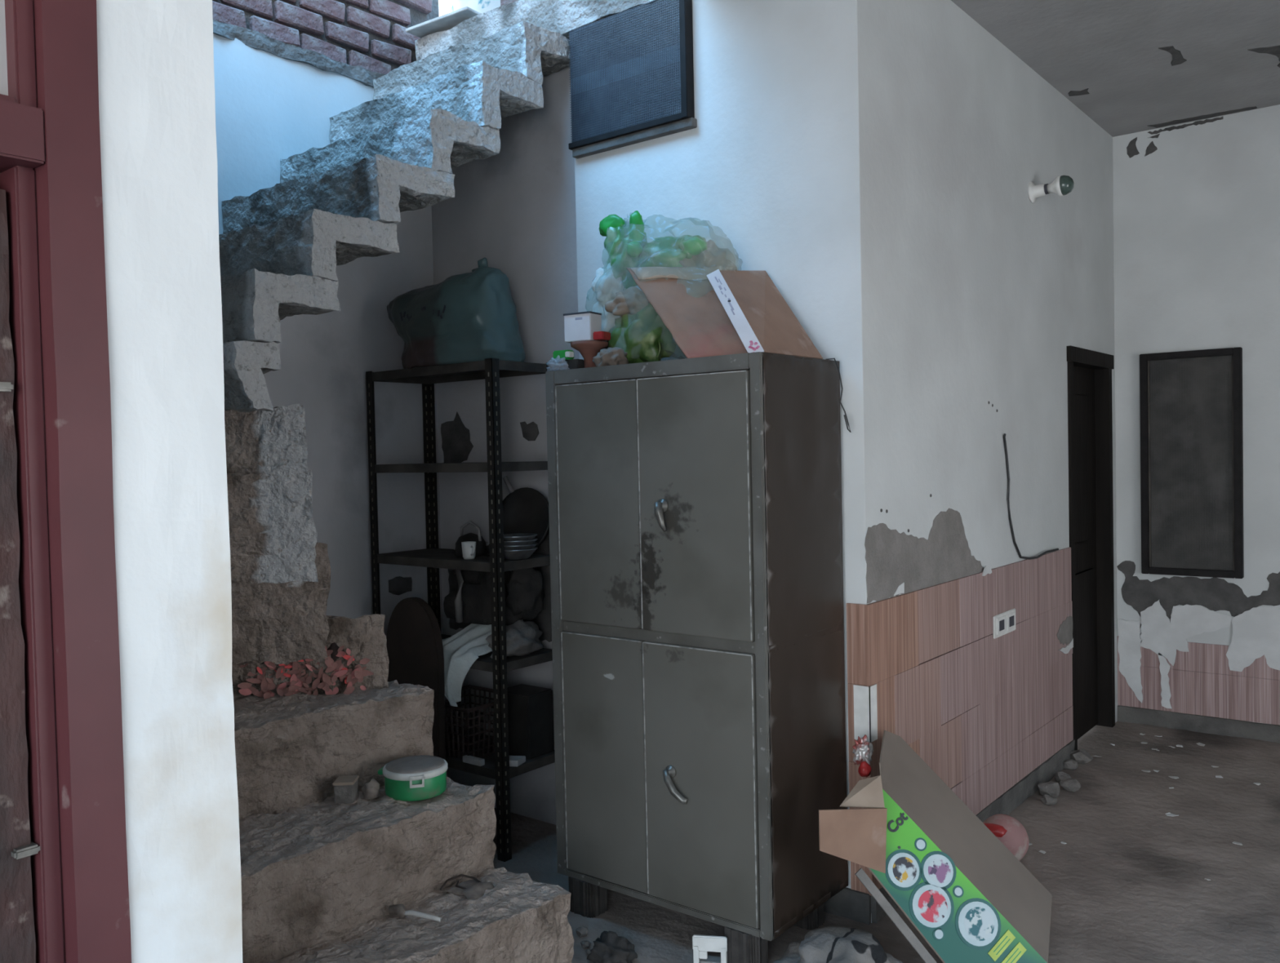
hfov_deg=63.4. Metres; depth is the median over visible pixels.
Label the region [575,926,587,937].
rubble stone
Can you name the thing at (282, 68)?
wall
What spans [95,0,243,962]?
wall
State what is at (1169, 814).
flake
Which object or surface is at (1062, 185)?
bulb
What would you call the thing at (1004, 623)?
power outlet
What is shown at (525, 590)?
bundle
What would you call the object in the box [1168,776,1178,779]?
flake
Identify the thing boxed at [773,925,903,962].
sack
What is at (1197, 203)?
wall
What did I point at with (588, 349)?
dish
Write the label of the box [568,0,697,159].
window
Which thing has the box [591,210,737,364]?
plastic bag
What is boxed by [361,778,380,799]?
clay lump
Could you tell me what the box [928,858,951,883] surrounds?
picture
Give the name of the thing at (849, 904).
baseboard
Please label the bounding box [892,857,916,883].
picture
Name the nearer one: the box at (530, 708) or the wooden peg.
the wooden peg
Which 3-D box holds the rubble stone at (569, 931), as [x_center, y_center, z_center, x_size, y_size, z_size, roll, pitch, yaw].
[-0.233,1.405,3.239,0.044,0.026,0.036,-1,2,21]
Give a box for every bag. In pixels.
[485,619,543,658]
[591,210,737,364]
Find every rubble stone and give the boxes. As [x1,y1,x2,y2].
[566,926,572,936]
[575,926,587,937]
[580,940,591,948]
[585,949,591,955]
[1037,782,1060,797]
[1040,794,1057,804]
[1054,771,1071,782]
[1057,777,1080,791]
[1062,759,1078,770]
[1070,748,1093,764]
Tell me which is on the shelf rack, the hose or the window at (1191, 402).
the hose
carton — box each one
[706,269,822,359]
[818,730,1052,962]
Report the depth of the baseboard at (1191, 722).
5.34 m
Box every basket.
[444,684,494,759]
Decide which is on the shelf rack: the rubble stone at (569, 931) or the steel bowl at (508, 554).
the steel bowl at (508, 554)
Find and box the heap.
[237,645,373,700]
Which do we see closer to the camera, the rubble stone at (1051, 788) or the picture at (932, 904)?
the picture at (932, 904)
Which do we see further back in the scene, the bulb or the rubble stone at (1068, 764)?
the rubble stone at (1068, 764)
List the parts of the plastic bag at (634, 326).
green lid, green lid, green lid, green lid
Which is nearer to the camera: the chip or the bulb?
the chip
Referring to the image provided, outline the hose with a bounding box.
[453,569,463,622]
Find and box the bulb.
[1027,175,1074,203]
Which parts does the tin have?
lid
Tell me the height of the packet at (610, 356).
0.072 m
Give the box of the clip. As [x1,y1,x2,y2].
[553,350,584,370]
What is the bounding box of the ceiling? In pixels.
[951,0,1279,137]
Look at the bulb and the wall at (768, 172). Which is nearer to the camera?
the wall at (768, 172)
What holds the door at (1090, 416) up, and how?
in the wall at (975, 292)
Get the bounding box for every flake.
[1164,812,1177,816]
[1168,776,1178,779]
[1232,841,1242,845]
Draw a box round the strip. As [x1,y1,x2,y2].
[853,684,877,742]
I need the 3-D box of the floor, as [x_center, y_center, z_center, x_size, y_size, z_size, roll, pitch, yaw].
[0.219,1.531,0.917,6.800,0.120,10.600,0,2,39]
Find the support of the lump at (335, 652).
on the staircase
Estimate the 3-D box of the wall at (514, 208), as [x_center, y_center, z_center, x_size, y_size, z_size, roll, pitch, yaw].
[-0.557,-0.156,4.374,1.020,3.100,0.103,0,2,39]
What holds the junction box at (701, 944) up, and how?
on the floor
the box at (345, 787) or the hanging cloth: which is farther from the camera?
the hanging cloth
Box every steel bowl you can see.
[503,533,537,541]
[503,537,537,546]
[503,542,537,550]
[503,546,537,559]
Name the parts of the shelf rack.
post, post, shelf, shelf, shelf, white strip, shelf, post, shelf, white strip, post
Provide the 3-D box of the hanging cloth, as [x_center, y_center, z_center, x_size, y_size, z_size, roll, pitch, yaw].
[-0.684,0.706,4.046,0.312,0.309,0.255,0,2,39]
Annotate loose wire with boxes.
[825,358,851,432]
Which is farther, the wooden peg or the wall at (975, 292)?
the wall at (975, 292)
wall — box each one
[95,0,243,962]
[212,0,447,773]
[431,69,579,825]
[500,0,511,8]
[574,0,871,923]
[857,0,1117,895]
[1112,104,1279,725]
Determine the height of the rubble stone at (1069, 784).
0.053 m
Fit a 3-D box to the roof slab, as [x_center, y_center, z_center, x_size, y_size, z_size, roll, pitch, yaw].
[0.242,-1.832,4.807,1.470,0.212,2.072,0,2,39]
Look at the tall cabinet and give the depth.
3.11 m
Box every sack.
[388,257,526,368]
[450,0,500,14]
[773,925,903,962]
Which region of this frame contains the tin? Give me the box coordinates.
[377,755,448,801]
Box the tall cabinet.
[545,351,848,962]
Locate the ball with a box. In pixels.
[982,813,1028,861]
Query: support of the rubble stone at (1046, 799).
on the floor
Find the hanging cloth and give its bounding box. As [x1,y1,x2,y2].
[442,623,492,706]
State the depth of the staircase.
3.04 m
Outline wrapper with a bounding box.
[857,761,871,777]
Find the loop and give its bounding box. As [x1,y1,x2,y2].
[440,874,496,903]
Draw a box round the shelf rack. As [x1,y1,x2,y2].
[365,358,555,862]
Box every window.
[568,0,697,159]
[1139,346,1244,578]
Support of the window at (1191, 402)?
in the wall at (1197, 203)
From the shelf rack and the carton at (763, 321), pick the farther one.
the shelf rack
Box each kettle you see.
[455,520,486,556]
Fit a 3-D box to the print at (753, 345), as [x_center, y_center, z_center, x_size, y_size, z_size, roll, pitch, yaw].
[0.320,-0.380,2.938,0.035,0.043,0.037,0,2,39]
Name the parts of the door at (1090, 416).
panel, panel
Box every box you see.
[332,775,359,804]
[507,684,553,759]
[563,311,601,342]
[626,265,747,358]
[692,934,727,962]
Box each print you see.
[714,276,734,315]
[748,340,759,352]
[914,837,926,851]
[933,928,944,941]
[952,885,964,897]
[993,936,1021,962]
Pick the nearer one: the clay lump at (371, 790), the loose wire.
the clay lump at (371, 790)
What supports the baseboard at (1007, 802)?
attached to the wall at (975, 292)
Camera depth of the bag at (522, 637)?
3.94 m
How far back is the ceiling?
4.32 m
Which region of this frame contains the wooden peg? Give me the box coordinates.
[404,910,441,921]
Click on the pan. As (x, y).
(526, 509)
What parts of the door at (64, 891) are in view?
pane, lock plate, lock plate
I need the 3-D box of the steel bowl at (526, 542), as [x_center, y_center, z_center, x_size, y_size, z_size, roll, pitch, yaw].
[-0.473,0.241,3.956,0.166,0.040,0.166,0,2,39]
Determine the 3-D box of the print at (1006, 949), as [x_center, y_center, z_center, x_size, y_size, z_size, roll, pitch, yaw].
[1.022,1.308,2.884,0.058,0.076,0.058,0,2,39]
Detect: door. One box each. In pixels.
[0,0,130,962]
[1066,346,1115,750]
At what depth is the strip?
3.26 m
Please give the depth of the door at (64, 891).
1.40 m
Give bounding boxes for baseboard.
[823,887,871,924]
[871,740,1074,923]
[1117,705,1279,742]
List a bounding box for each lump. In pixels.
[328,646,339,661]
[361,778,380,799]
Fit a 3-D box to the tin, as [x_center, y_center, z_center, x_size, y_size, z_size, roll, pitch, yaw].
[-0.660,0.865,3.032,0.197,0.086,0.186,0,2,39]
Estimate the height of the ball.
0.173 m
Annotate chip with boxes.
[388,904,405,918]
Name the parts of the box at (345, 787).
box lid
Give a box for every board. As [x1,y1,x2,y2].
[385,597,445,760]
[405,6,482,38]
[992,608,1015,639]
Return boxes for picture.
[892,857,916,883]
[918,889,947,922]
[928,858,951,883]
[964,906,994,941]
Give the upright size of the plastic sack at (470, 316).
0.406 m
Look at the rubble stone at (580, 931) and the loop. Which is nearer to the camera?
the loop
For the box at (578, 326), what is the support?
on the dish
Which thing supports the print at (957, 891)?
attached to the carton at (968, 896)
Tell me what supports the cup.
on the shelf rack
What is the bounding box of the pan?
[502,475,549,547]
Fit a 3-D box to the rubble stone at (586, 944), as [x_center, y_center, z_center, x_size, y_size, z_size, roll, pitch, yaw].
[-0.166,1.409,3.162,0.033,0.017,0.029,-1,2,4]
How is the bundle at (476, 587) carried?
on the shelf rack
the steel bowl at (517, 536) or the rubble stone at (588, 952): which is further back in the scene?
the steel bowl at (517, 536)
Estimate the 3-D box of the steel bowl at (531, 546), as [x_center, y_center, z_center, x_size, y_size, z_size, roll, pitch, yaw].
[-0.473,0.258,3.957,0.166,0.040,0.166,0,2,39]
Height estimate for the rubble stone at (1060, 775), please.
0.046 m
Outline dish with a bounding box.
[570,340,608,368]
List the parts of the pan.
pan handle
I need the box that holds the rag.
[586,930,637,962]
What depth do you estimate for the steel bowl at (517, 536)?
3.91 m
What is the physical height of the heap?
0.246 m
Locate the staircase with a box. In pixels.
[218,18,573,962]
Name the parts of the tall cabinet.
door, door, handle, handle, door, door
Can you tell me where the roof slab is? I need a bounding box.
[414,0,654,61]
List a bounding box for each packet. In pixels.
[591,346,628,366]
[593,331,610,341]
[852,734,873,764]
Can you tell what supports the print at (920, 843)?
attached to the carton at (968, 896)
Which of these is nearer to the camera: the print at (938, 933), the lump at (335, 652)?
the print at (938, 933)
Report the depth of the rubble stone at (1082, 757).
4.84 m
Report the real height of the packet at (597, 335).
0.026 m
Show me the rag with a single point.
(610, 948)
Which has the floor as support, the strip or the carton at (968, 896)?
the carton at (968, 896)
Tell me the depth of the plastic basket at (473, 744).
4.04 m
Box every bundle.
[443,555,524,625]
[504,567,545,620]
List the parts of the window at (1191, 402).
rail, rail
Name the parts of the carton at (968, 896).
panel, green panel, panel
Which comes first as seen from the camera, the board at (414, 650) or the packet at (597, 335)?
the packet at (597, 335)
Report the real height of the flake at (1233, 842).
0.008 m
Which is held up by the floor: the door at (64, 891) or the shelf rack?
the shelf rack
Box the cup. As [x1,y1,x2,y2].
[461,541,475,559]
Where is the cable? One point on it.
(1004, 434)
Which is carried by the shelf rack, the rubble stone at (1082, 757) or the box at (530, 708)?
the box at (530, 708)
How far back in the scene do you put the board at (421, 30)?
4.32 m
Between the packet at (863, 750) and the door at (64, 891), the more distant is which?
the packet at (863, 750)
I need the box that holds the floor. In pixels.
[494,721,1279,962]
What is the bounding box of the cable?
[1003,433,1058,559]

